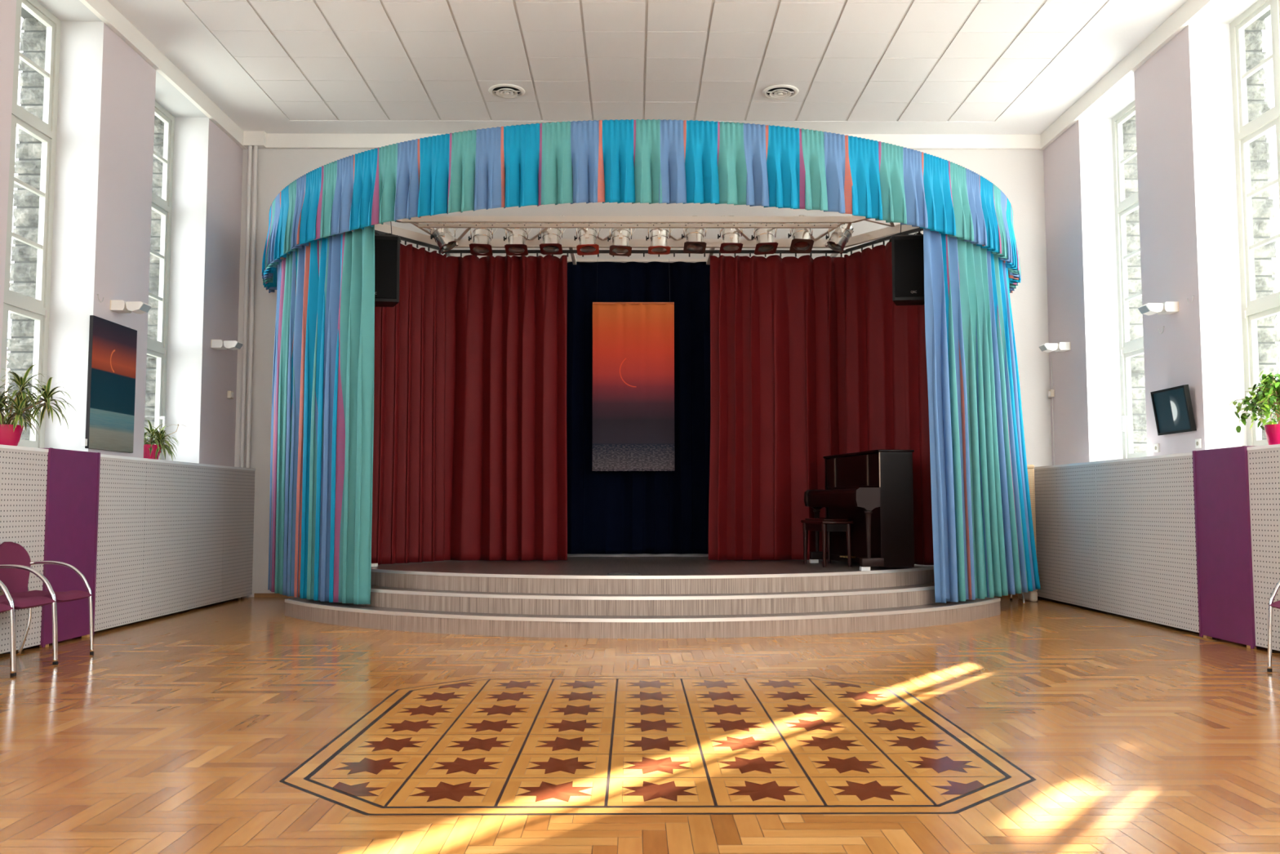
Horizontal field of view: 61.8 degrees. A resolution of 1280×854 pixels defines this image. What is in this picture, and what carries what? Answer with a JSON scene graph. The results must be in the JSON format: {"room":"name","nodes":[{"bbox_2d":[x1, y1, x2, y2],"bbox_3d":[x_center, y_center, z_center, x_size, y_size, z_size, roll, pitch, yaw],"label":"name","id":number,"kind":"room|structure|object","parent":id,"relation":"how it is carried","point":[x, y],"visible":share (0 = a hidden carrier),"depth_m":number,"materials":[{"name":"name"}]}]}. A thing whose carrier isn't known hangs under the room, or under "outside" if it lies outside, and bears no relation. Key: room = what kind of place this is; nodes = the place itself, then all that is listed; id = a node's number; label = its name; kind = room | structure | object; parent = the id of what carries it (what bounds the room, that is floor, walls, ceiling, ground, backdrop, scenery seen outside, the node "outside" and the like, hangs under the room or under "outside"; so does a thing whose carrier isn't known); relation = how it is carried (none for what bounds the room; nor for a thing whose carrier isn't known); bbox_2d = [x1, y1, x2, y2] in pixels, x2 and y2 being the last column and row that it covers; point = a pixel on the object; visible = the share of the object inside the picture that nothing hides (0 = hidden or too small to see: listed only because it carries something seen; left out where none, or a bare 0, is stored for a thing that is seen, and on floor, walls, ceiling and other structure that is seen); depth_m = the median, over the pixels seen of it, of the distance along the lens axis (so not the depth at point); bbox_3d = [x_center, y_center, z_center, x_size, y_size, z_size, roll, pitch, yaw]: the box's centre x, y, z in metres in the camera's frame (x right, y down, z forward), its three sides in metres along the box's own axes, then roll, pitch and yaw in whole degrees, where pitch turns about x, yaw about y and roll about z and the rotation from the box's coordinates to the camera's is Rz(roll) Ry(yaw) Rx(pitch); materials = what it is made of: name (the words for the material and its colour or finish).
{"room":"auditorium","nodes":[
{"label":"auditorium","id":0,"kind":"room"},
{"bbox_2d":[4,6,164,444],"bbox_3d":[-5.431,-1.542,5.069,0.301,6.600,16.344,0,-4,0],"label":"wall","id":1,"kind":"structure","parent":0,"point":[23,275],"depth_m":9.56,"materials":[{"name":"stone"}]},
{"bbox_2d":[0,0,243,466],"bbox_3d":[-5.027,-1.388,4.907,0.430,5.670,16.050,0,-4,0],"label":"wall","id":2,"kind":"structure","parent":0,"point":[108,94],"depth_m":10.18,"materials":[{"name":"grey paint"}]},
{"bbox_2d":[0,0,61,448],"bbox_3d":[-5.242,-1.758,8.848,0.110,3.920,1.340,0,-4,0],"label":"window","id":3,"kind":"structure","parent":2,"relation":"in","point":[45,131],"depth_m":9.36,"materials":[{"name":"grey wood"}]},
{"bbox_2d":[110,299,151,314],"bbox_3d":[-4.691,-1.105,9.857,0.306,0.101,0.172,0,-4,0],"label":"wall lamp","id":4,"kind":"object","parent":2,"relation":"attached to","point":[117,306],"visible":1,"depth_m":9.78,"materials":[{"name":"beige plastic"}]},
{"bbox_2d":[146,101,174,459],"bbox_3d":[-5.258,-1.584,11.241,0.110,3.920,1.340,0,-4,0],"label":"window","id":5,"kind":"structure","parent":2,"relation":"in","point":[162,206],"depth_m":11.80,"materials":[{"name":"grey"}]},
{"bbox_2d":[79,0,247,149],"bbox_3d":[-4.790,-4.075,5.104,0.050,0.182,16.050,0,-4,0],"label":"trim","id":6,"kind":"structure","parent":2,"relation":"attached to","point":[104,10],"depth_m":10.76,"materials":[{"name":"white paint"}]},
{"bbox_2d":[210,339,243,350],"bbox_3d":[-4.705,-0.935,12.190,0.306,0.101,0.172,0,-4,0],"label":"wall lamp","id":7,"kind":"object","parent":2,"relation":"attached to","point":[215,344],"visible":1,"depth_m":12.11,"materials":[{"name":"beige plastic"}]},
{"bbox_2d":[226,390,233,399],"bbox_3d":[-4.835,-0.381,12.630,0.052,0.090,0.090,0,-4,0],"label":"junction box","id":8,"kind":"object","parent":2,"relation":"attached to","point":[229,393],"visible":1,"depth_m":12.59,"materials":[{"name":"beige plastic"}]},
{"bbox_2d":[0,595,1279,853],"bbox_3d":[0.105,1.585,4.723,10.030,0.303,16.250,0,-4,0],"label":"floor","id":9,"kind":"structure","parent":0,"point":[242,725],"depth_m":4.96,"materials":[{"name":"brown wood"}]},
{"bbox_2d":[0,581,15,676],"bbox_3d":[-4.263,1.162,6.616,0.563,0.830,0.518,0,-4,0],"label":"armchair","id":10,"kind":"object","parent":9,"relation":"on","point":[3,607],"visible":1,"depth_m":6.84,"materials":[{"name":"silver metal"}]},
{"bbox_2d":[0,444,48,653],"bbox_3d":[-4.701,0.898,7.766,0.252,1.524,0.917,0,-4,0],"label":"wall panel","id":11,"kind":"object","parent":9,"relation":"on","point":[23,469],"visible":0.85,"depth_m":7.96,"materials":[{"name":"white paint"}]},
{"bbox_2d":[0,364,76,445],"bbox_3d":[-4.517,-0.161,7.903,0.618,0.607,0.652,0,-4,0],"label":"potted plant","id":12,"kind":"object","parent":11,"relation":"on","point":[11,433],"visible":0.98,"depth_m":7.89,"materials":[{"name":"green plant"}]},
{"bbox_2d":[0,564,57,675],"bbox_3d":[-4.266,1.198,7.115,0.563,0.830,0.518,0,-4,0],"label":"armchair","id":13,"kind":"object","parent":9,"relation":"on","point":[34,601],"visible":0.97,"depth_m":7.27,"materials":[{"name":"silver metal"}]},
{"bbox_2d":[0,542,93,664],"bbox_3d":[-4.269,1.234,7.613,0.563,0.830,0.518,0,-4,0],"label":"armchair","id":14,"kind":"object","parent":9,"relation":"on","point":[16,580],"visible":0.8,"depth_m":7.69,"materials":[{"name":"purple fabric"}]},
{"bbox_2d":[35,447,100,647],"bbox_3d":[-4.699,0.954,8.609,0.271,1.534,0.774,0,-4,0],"label":"wall panel","id":15,"kind":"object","parent":9,"relation":"on","point":[73,481],"depth_m":8.58,"materials":[{"name":"fabric"}]},
{"bbox_2d":[93,453,146,631],"bbox_3d":[-4.712,1.020,9.446,0.252,1.524,0.907,0,-4,0],"label":"wall panel","id":16,"kind":"object","parent":9,"relation":"on","point":[122,479],"visible":0.76,"depth_m":9.45,"materials":[{"name":"white paint"}]},
{"bbox_2d":[129,458,189,623],"bbox_3d":[-4.718,1.088,10.379,0.252,1.524,0.957,0,-4,0],"label":"wall panel","id":17,"kind":"object","parent":9,"relation":"on","point":[166,487],"visible":0.81,"depth_m":10.33,"materials":[{"name":"white paint"}]},
{"bbox_2d":[143,419,189,461],"bbox_3d":[-4.843,0.143,10.716,0.634,0.445,0.427,3,-5,-38],"label":"potted plant","id":18,"kind":"object","parent":17,"relation":"on","point":[151,451],"visible":0.8,"depth_m":10.66,"materials":[{"name":"green plant"}]},
{"bbox_2d":[174,462,225,613],"bbox_3d":[-4.724,1.158,11.336,0.252,1.524,0.957,0,-4,0],"label":"wall panel","id":19,"kind":"object","parent":9,"relation":"on","point":[205,530],"visible":0.81,"depth_m":11.30,"materials":[{"name":"white paint"}]},
{"bbox_2d":[213,466,255,604],"bbox_3d":[-4.730,1.227,12.287,0.252,1.524,0.943,0,-4,0],"label":"wall panel","id":20,"kind":"object","parent":9,"relation":"on","point":[239,482],"visible":0.81,"depth_m":12.25,"materials":[{"name":"white paint"}]},
{"bbox_2d":[240,145,252,467],"bbox_3d":[-4.737,-0.701,12.805,0.056,5.444,0.058,0,-4,0],"label":"pipe","id":21,"kind":"object","parent":9,"relation":"on","point":[250,147],"visible":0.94,"depth_m":12.84,"materials":[{"name":"white metal"}]},
{"bbox_2d":[242,145,257,597],"bbox_3d":[-4.667,-0.701,12.805,0.056,5.444,0.058,0,-4,0],"label":"pipe","id":22,"kind":"object","parent":9,"relation":"on","point":[255,147],"visible":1,"depth_m":12.84,"materials":[{"name":"white metal"}]},
{"bbox_2d":[284,556,1000,638],"bbox_3d":[0.032,1.636,10.747,7.107,0.476,4.022,0,-4,0],"label":"stage","id":23,"kind":"object","parent":9,"relation":"on","point":[575,597],"visible":0.82,"depth_m":9.36,"materials":[{"name":"beige laminate"}]},
{"bbox_2d":[371,563,377,567],"bbox_3d":[-2.667,1.377,10.652,0.100,0.035,0.080,0,-4,0],"label":"block","id":24,"kind":"object","parent":23,"relation":"on","point":[373,565],"visible":0.5,"depth_m":10.61,"materials":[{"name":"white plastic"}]},
{"bbox_2d":[607,573,639,574],"bbox_3d":[-0.145,1.308,9.530,0.290,0.004,0.160,0,-4,0],"label":"floor hatch","id":25,"kind":"object","parent":23,"relation":"on","point":[607,573],"visible":1,"depth_m":9.49,"materials":[{"name":"grey wood"}]},
{"bbox_2d":[808,559,818,562],"bbox_3d":[1.850,1.427,11.380,0.084,0.034,0.084,0,-4,0],"label":"cup","id":26,"kind":"object","parent":23,"relation":"on","point":[810,560],"visible":1,"depth_m":11.34,"materials":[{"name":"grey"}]},
{"bbox_2d":[800,518,853,567],"bbox_3d":[1.901,1.170,10.886,0.320,0.475,0.760,1,-4,-8],"label":"piano bench","id":27,"kind":"object","parent":23,"relation":"on","point":[826,526],"visible":1,"depth_m":10.57,"materials":[{"name":"black wood"}]},
{"bbox_2d":[804,449,914,567],"bbox_3d":[2.181,0.825,10.783,0.590,1.123,1.470,1,-4,-11],"label":"upright piano","id":28,"kind":"object","parent":23,"relation":"on","point":[873,490],"visible":0.87,"depth_m":10.15,"materials":[{"name":"black wood"}]},
{"bbox_2d":[859,566,870,570],"bbox_3d":[2.110,1.328,10.028,0.084,0.034,0.084,0,-4,0],"label":"cup","id":29,"kind":"object","parent":23,"relation":"on","point":[861,568],"visible":1,"depth_m":9.99,"materials":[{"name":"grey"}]},
{"bbox_2d":[1009,592,1025,604],"bbox_3d":[3.994,1.545,11.979,0.518,0.830,0.563,0,-4,0],"label":"armchair","id":30,"kind":"object","parent":9,"relation":"on","point":[1011,595],"visible":0.03,"depth_m":11.72,"materials":[{"name":"silver metal"}]},
{"bbox_2d":[1017,464,1037,601],"bbox_3d":[4.372,1.208,12.248,0.200,1.540,0.450,0,-4,0],"label":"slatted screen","id":31,"kind":"object","parent":9,"relation":"on","point":[1032,596],"visible":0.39,"depth_m":12.05,"materials":[{"name":"beige wood"}]},
{"bbox_2d":[1034,465,1071,604],"bbox_3d":[4.784,1.219,12.297,0.372,1.524,1.043,0,-4,0],"label":"wall panel","id":32,"kind":"object","parent":9,"relation":"on","point":[1045,477],"visible":0.52,"depth_m":12.07,"materials":[{"name":"white paint"}]},
{"bbox_2d":[1055,461,1110,613],"bbox_3d":[4.791,1.145,11.277,0.372,1.524,0.997,0,-4,0],"label":"wall panel","id":33,"kind":"object","parent":9,"relation":"on","point":[1078,562],"visible":0.81,"depth_m":11.23,"materials":[{"name":"white paint"}]},
{"bbox_2d":[1094,457,1157,623],"bbox_3d":[4.797,1.073,10.295,0.372,1.524,0.967,0,-4,0],"label":"wall panel","id":34,"kind":"object","parent":9,"relation":"on","point":[1122,584],"visible":0.81,"depth_m":10.26,"materials":[{"name":"white paint"}]},
{"bbox_2d":[1140,452,1199,632],"bbox_3d":[4.803,1.003,9.332,0.372,1.524,0.957,0,-4,0],"label":"wall panel","id":35,"kind":"object","parent":9,"relation":"on","point":[1171,579],"visible":0.79,"depth_m":9.32,"materials":[{"name":"white paint"}]},
{"bbox_2d":[1192,445,1258,648],"bbox_3d":[4.801,0.936,8.475,0.391,1.534,0.764,0,-4,0],"label":"wall panel","id":36,"kind":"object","parent":9,"relation":"on","point":[1224,575],"depth_m":8.43,"materials":[{"name":"fabric"}]},
{"bbox_2d":[1246,444,1279,651],"bbox_3d":[4.814,0.878,7.612,0.372,1.524,0.967,0,-4,0],"label":"wall panel","id":37,"kind":"object","parent":9,"relation":"on","point":[1264,461],"visible":0.85,"depth_m":7.92,"materials":[{"name":"white paint"}]},
{"bbox_2d":[1266,580,1279,671],"bbox_3d":[4.363,1.165,6.761,0.563,0.830,0.518,0,-4,0],"label":"armchair","id":38,"kind":"object","parent":9,"relation":"on","point":[1276,604],"visible":1,"depth_m":6.98,"materials":[{"name":"silver metal"}]},
{"bbox_2d":[234,148,1052,596],"bbox_3d":[0.026,-0.673,13.084,11.220,6.020,0.300,0,-4,0],"label":"wall","id":39,"kind":"structure","parent":0,"point":[1019,174],"depth_m":13.04,"materials":[{"name":"grey paint"}]},
{"bbox_2d":[253,593,1017,596],"bbox_3d":[0.195,1.996,12.732,9.550,0.045,0.016,0,-4,0],"label":"baseboard","id":40,"kind":"structure","parent":39,"relation":"attached to","point":[255,594],"depth_m":12.70,"materials":[{"name":"brown wood"}]},
{"bbox_2d":[243,131,1040,149],"bbox_3d":[0.050,-3.503,13.074,9.730,0.175,0.130,0,-4,0],"label":"trim","id":41,"kind":"structure","parent":39,"relation":"attached to","point":[263,140],"depth_m":13.09,"materials":[{"name":"white"}]},
{"bbox_2d":[374,215,919,264],"bbox_3d":[0.000,-2.058,11.687,6.190,0.180,2.683,0,-4,0],"label":"lighting truss","id":42,"kind":"object","parent":39,"relation":"attached to","point":[674,242],"visible":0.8,"depth_m":10.96,"materials":[{"name":"white metal"}]},
{"bbox_2d":[374,221,400,306],"bbox_3d":[-2.557,-1.673,10.566,0.370,0.925,0.304,1,-4,-9],"label":"loudspeaker","id":43,"kind":"object","parent":42,"relation":"hanging from","point":[387,247],"visible":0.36,"depth_m":10.42,"materials":[{"name":"black plastic"}]},
{"bbox_2d":[374,239,397,298],"bbox_3d":[-2.533,-1.541,10.415,0.326,0.580,0.014,1,-4,-10],"label":"grille","id":44,"kind":"object","parent":43,"relation":"attached to","point":[385,250],"depth_m":10.42,"materials":[{"name":"black"}]},
{"bbox_2d":[374,230,440,253],"bbox_3d":[-2.579,-1.985,11.300,0.052,0.073,1.379,-3,-5,37],"label":"rail","id":45,"kind":"object","parent":42,"relation":"attached to","point":[406,239],"visible":0.43,"depth_m":11.52,"materials":[{"name":"black metal"}]},
{"bbox_2d":[371,243,446,564],"bbox_3d":[-2.572,-0.274,11.190,0.129,3.385,1.447,-3,-5,36],"label":"curtain","id":46,"kind":"object","parent":45,"relation":"hanging from","point":[408,526],"visible":0.6,"depth_m":11.35,"materials":[{"name":"red fabric"}]},
{"bbox_2d":[429,222,459,253],"bbox_3d":[-2.106,-2.047,11.441,0.304,0.378,0.224,-2,-4,21],"label":"spotlight","id":47,"kind":"object","parent":42,"relation":"attached to","point":[445,240],"visible":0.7,"depth_m":11.38,"materials":[{"name":"silver metal"}]},
{"bbox_2d":[468,222,497,256],"bbox_3d":[-1.692,-2.050,11.511,0.306,0.384,0.285,0,-4,0],"label":"spotlight","id":48,"kind":"object","parent":42,"relation":"attached to","point":[482,237],"visible":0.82,"depth_m":11.47,"materials":[{"name":"silver metal"}]},
{"bbox_2d":[503,222,532,255],"bbox_3d":[-1.315,-2.052,11.514,0.306,0.378,0.279,0,-4,0],"label":"spotlight","id":49,"kind":"object","parent":42,"relation":"attached to","point":[517,238],"visible":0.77,"depth_m":11.47,"materials":[{"name":"silver metal"}]},
{"bbox_2d":[537,222,566,254],"bbox_3d":[-0.944,-2.062,11.516,0.306,0.376,0.276,0,-4,0],"label":"spotlight","id":50,"kind":"object","parent":42,"relation":"attached to","point":[551,237],"visible":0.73,"depth_m":11.47,"materials":[{"name":"silver metal"}]},
{"bbox_2d":[573,222,602,255],"bbox_3d":[-0.555,-2.056,11.518,0.306,0.376,0.272,0,-4,0],"label":"spotlight","id":51,"kind":"object","parent":42,"relation":"attached to","point":[587,238],"visible":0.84,"depth_m":11.47,"materials":[{"name":"silver metal"}]},
{"bbox_2d":[607,222,635,256],"bbox_3d":[-0.196,-2.046,11.517,0.306,0.372,0.270,0,-4,0],"label":"spotlight","id":52,"kind":"object","parent":42,"relation":"attached to","point":[620,239],"visible":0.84,"depth_m":11.47,"materials":[{"name":"silver metal"}]},
{"bbox_2d":[567,258,706,262],"bbox_3d":[-0.033,-2.002,12.859,4.000,0.030,0.030,0,-4,0],"label":"rail","id":53,"kind":"object","parent":42,"relation":"attached to","point":[568,260],"visible":0.29,"depth_m":12.85,"materials":[{"name":"metal"}]},
{"bbox_2d":[591,277,674,471],"bbox_3d":[-0.079,-0.751,12.633,0.962,2.550,0.222,0,-4,0],"label":"picture","id":54,"kind":"object","parent":53,"relation":"hanging from","point":[633,342],"visible":1,"depth_m":12.52,"materials":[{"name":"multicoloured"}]},
{"bbox_2d":[566,261,710,554],"bbox_3d":[-0.031,-0.243,12.730,3.901,3.488,0.150,0,-4,0],"label":"curtain","id":55,"kind":"object","parent":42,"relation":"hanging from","point":[609,512],"visible":0.36,"depth_m":12.71,"materials":[{"name":"blue fabric"}]},
{"bbox_2d":[438,249,848,257],"bbox_3d":[0.038,-1.940,11.953,4.570,0.073,0.028,0,-4,0],"label":"rail","id":56,"kind":"object","parent":42,"relation":"attached to","point":[460,251],"visible":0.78,"depth_m":11.94,"materials":[{"name":"black metal"}]},
{"bbox_2d":[444,254,567,560],"bbox_3d":[-1.528,-0.228,11.841,1.467,3.385,0.188,0,-4,0],"label":"curtain","id":57,"kind":"object","parent":56,"relation":"hanging from","point":[506,471],"visible":0.98,"depth_m":11.80,"materials":[{"name":"red fabric"}]},
{"bbox_2d":[708,254,846,560],"bbox_3d":[1.580,-0.229,11.857,1.661,3.385,0.204,0,-4,0],"label":"curtain","id":58,"kind":"object","parent":56,"relation":"hanging from","point":[778,343],"visible":0.92,"depth_m":11.86,"materials":[{"name":"red fabric"}]},
{"bbox_2d":[645,222,673,254],"bbox_3d":[0.217,-2.059,11.521,0.306,0.351,0.245,0,-4,0],"label":"spotlight","id":59,"kind":"object","parent":42,"relation":"attached to","point":[659,238],"visible":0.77,"depth_m":11.46,"materials":[{"name":"silver metal"}]},
{"bbox_2d":[681,215,707,253],"bbox_3d":[0.601,-2.076,11.528,0.306,0.383,0.284,0,-4,0],"label":"spotlight","id":60,"kind":"object","parent":42,"relation":"attached to","point":[694,242],"visible":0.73,"depth_m":11.49,"materials":[{"name":"silver metal"}]},
{"bbox_2d":[717,215,744,253],"bbox_3d":[0.990,-2.078,11.528,0.306,0.369,0.267,0,-4,0],"label":"spotlight","id":61,"kind":"object","parent":42,"relation":"attached to","point":[731,237],"visible":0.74,"depth_m":11.47,"materials":[{"name":"silver metal"}]},
{"bbox_2d":[751,222,777,254],"bbox_3d":[1.356,-2.065,11.530,0.306,0.387,0.288,0,-4,0],"label":"spotlight","id":62,"kind":"object","parent":42,"relation":"attached to","point":[764,238],"visible":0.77,"depth_m":11.49,"materials":[{"name":"silver metal"}]},
{"bbox_2d":[787,214,815,253],"bbox_3d":[1.752,-2.084,11.539,0.306,0.399,0.305,0,-4,0],"label":"spotlight","id":63,"kind":"object","parent":42,"relation":"attached to","point":[802,241],"visible":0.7,"depth_m":11.51,"materials":[{"name":"silver metal"}]},
{"bbox_2d":[825,222,853,253],"bbox_3d":[2.145,-2.049,11.466,0.309,0.378,0.240,0,-4,0],"label":"spotlight","id":64,"kind":"object","parent":42,"relation":"attached to","point":[840,237],"visible":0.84,"depth_m":11.41,"materials":[{"name":"silver metal"}]},
{"bbox_2d":[845,227,923,254],"bbox_3d":[2.654,-1.986,11.353,0.057,0.073,1.350,3,-5,-33],"label":"rail","id":65,"kind":"object","parent":42,"relation":"attached to","point":[882,240],"visible":0.54,"depth_m":11.49,"materials":[{"name":"black metal"}]},
{"bbox_2d":[844,233,933,564],"bbox_3d":[2.642,-0.276,11.237,0.091,3.385,1.376,3,-5,-32],"label":"curtain","id":66,"kind":"object","parent":65,"relation":"hanging from","point":[886,391],"visible":0.59,"depth_m":11.34,"materials":[{"name":"red fabric"}]},
{"bbox_2d":[888,224,924,305],"bbox_3d":[2.691,-1.684,10.620,0.400,0.905,0.304,-1,-4,6],"label":"loudspeaker","id":67,"kind":"object","parent":42,"relation":"hanging from","point":[907,250],"visible":0.89,"depth_m":10.47,"materials":[{"name":"black plastic"}]},
{"bbox_2d":[893,239,924,297],"bbox_3d":[2.675,-1.557,10.469,0.356,0.570,0.014,-1,-4,6],"label":"grille","id":68,"kind":"object","parent":67,"relation":"attached to","point":[908,256],"depth_m":10.47,"materials":[{"name":"black"}]},
{"bbox_3d":[0.028,-2.466,11.105,8.827,0.028,3.860,0,-4,0],"label":"rail","id":69,"kind":"object","parent":39,"relation":"attached to","visible":0},
{"bbox_2d":[267,224,374,604],"bbox_3d":[-3.281,-0.388,10.720,0.269,4.145,2.279,3,-5,-40],"label":"stage curtain","id":70,"kind":"object","parent":69,"relation":"hanging from","point":[322,415],"visible":0.85,"depth_m":10.29,"materials":[{"name":"fabric"}]},
{"bbox_2d":[262,119,1021,293],"bbox_3d":[0.037,-2.123,11.039,9.001,0.750,3.981,0,-4,0],"label":"valance","id":71,"kind":"object","parent":69,"relation":"hanging from","point":[633,161],"visible":1,"depth_m":9.42,"materials":[{"name":"fabric"}]},
{"bbox_2d":[923,228,1040,603],"bbox_3d":[3.514,-0.386,10.832,0.336,4.145,2.310,-3,-5,39],"label":"stage curtain","id":72,"kind":"object","parent":69,"relation":"hanging from","point":[984,542],"visible":0.87,"depth_m":10.44,"materials":[{"name":"fabric"}]},
{"bbox_2d":[106,0,1187,134],"bbox_3d":[0.075,-4.348,5.154,11.220,0.360,16.650,0,-4,0],"label":"ceiling","id":73,"kind":"structure","parent":0,"point":[983,67],"depth_m":10.87,"materials":[{"name":"white"}]},
{"bbox_2d":[488,83,524,98],"bbox_3d":[-1.462,-3.686,11.729,0.400,0.064,0.400,0,-4,0],"label":"ceiling vent","id":74,"kind":"object","parent":73,"relation":"in","point":[504,91],"visible":1,"depth_m":11.71,"materials":[{"name":"white"}]},
{"bbox_2d":[762,84,798,99],"bbox_3d":[1.543,-3.686,11.758,0.400,0.064,0.400,0,-4,0],"label":"ceiling vent","id":75,"kind":"object","parent":73,"relation":"in","point":[780,91],"visible":1,"depth_m":11.74,"materials":[{"name":"white plastic"}]},
{"bbox_2d":[1043,0,1279,465],"bbox_3d":[5.228,-1.393,4.972,0.420,5.670,16.050,0,-4,0],"label":"wall","id":76,"kind":"structure","parent":0,"point":[1182,95],"depth_m":10.21,"materials":[{"name":"grey paint"}]},
{"bbox_2d":[1048,358,1054,465],"bbox_3d":[4.942,-0.169,12.838,0.052,1.310,0.090,0,-4,0],"label":"cable conduit","id":77,"kind":"object","parent":76,"relation":"attached to","point":[1051,392],"visible":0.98,"depth_m":12.83,"materials":[{"name":"beige plastic"}]},
{"bbox_2d":[1039,342,1071,352],"bbox_3d":[4.817,-0.926,12.431,0.306,0.101,0.172,0,-4,0],"label":"wall lamp","id":78,"kind":"object","parent":76,"relation":"attached to","point":[1061,346],"visible":1,"depth_m":12.35,"materials":[{"name":"beige plastic"}]},
{"bbox_2d":[1039,0,1216,150],"bbox_3d":[4.990,-4.080,5.166,0.050,0.182,16.050,0,-4,0],"label":"trim","id":79,"kind":"structure","parent":76,"relation":"attached to","point":[1189,11],"depth_m":10.81,"materials":[{"name":"white"}]},
{"bbox_2d":[1111,100,1147,458],"bbox_3d":[5.372,-1.589,11.309,0.110,3.920,1.340,0,-4,0],"label":"window","id":80,"kind":"structure","parent":76,"relation":"in","point":[1128,348],"depth_m":11.86,"materials":[{"name":"grey"}]},
{"bbox_2d":[1153,443,1159,452],"bbox_3d":[4.975,0.203,10.294,0.020,0.084,0.084,0,-4,0],"label":"wall socket","id":81,"kind":"object","parent":76,"relation":"attached to","point":[1157,448],"visible":1,"depth_m":10.27,"materials":[{"name":"white plastic"}]},
{"bbox_2d":[1137,301,1178,315],"bbox_3d":[4.833,-1.104,9.977,0.306,0.101,0.172,0,-4,0],"label":"wall lamp","id":82,"kind":"object","parent":76,"relation":"attached to","point":[1168,307],"visible":1,"depth_m":9.90,"materials":[{"name":"beige plastic"}]},
{"bbox_2d":[1150,384,1196,435],"bbox_3d":[4.924,-0.150,9.883,0.100,0.422,0.620,0,-4,0],"label":"framed picture","id":83,"kind":"object","parent":76,"relation":"attached to","point":[1173,411],"visible":1,"depth_m":9.85,"materials":[{"name":"black"}]},
{"bbox_2d":[1195,438,1201,448],"bbox_3d":[4.979,0.148,9.536,0.020,0.084,0.084,0,-4,0],"label":"wall socket","id":84,"kind":"object","parent":76,"relation":"attached to","point":[1197,442],"visible":1,"depth_m":9.51,"materials":[{"name":"white plastic"}]},
{"bbox_2d":[1229,0,1279,445],"bbox_3d":[5.387,-1.763,8.916,0.110,3.920,1.340,0,-4,0],"label":"window","id":85,"kind":"structure","parent":76,"relation":"in","point":[1246,132],"depth_m":9.45,"materials":[{"name":"grey wood"}]},
{"bbox_3d":[5.204,-0.066,5.182,0.375,0.006,13.338,0,-4,0],"label":"trim","id":86,"kind":"structure","parent":76,"relation":"attached to","visible":0},
{"bbox_2d":[1228,370,1279,444],"bbox_3d":[5.069,-0.142,8.518,0.569,0.631,0.725,0,-4,0],"label":"potted plant","id":87,"kind":"object","parent":86,"relation":"on","point":[1268,393],"visible":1,"depth_m":8.47,"materials":[{"name":"green plant"}]},
{"bbox_2d":[1122,8,1279,453],"bbox_3d":[5.605,-1.546,5.139,0.261,6.600,16.344,0,-4,0],"label":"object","id":88,"kind":"structure","parent":0,"point":[1263,206],"depth_m":9.68,"materials":[{"name":"stone"}]},
{"bbox_3d":[-4.838,-0.914,10.183,0.015,0.065,0.097,0,-4,0],"label":"wire hook","id":89,"kind":"object","parent":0,"visible":0},
{"bbox_2d":[84,315,137,453],"bbox_3d":[-4.820,-0.368,9.767,0.033,1.170,0.830,0,-4,0],"label":"picture","id":90,"kind":"object","parent":89,"relation":"hanging from","point":[112,350],"visible":1,"depth_m":9.72,"materials":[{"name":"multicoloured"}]},
{"bbox_2d":[81,438,87,445],"bbox_3d":[-4.824,0.133,9.284,0.030,0.060,0.040,0,-4,0],"label":"clip","id":91,"kind":"object","parent":90,"relation":"attached to","point":[84,442],"visible":1,"depth_m":9.27,"materials":[{"name":"white plastic"}]},
{"label":"outside","id":92,"kind":"structure","parent":0,"visible":0},
{"bbox_3d":[-0.061,2.959,9.811,120.000,0.300,100.000,0,-4,0],"label":"ground","id":93,"kind":"structure","parent":92,"visible":0},
{"bbox_2d":[4,311,11,411],"bbox_3d":[-22.217,-0.227,33.966,11.200,9.600,13.000,0,-4,0],"label":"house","id":94,"kind":"structure","parent":93,"relation":"on","point":[9,318],"depth_m":29.65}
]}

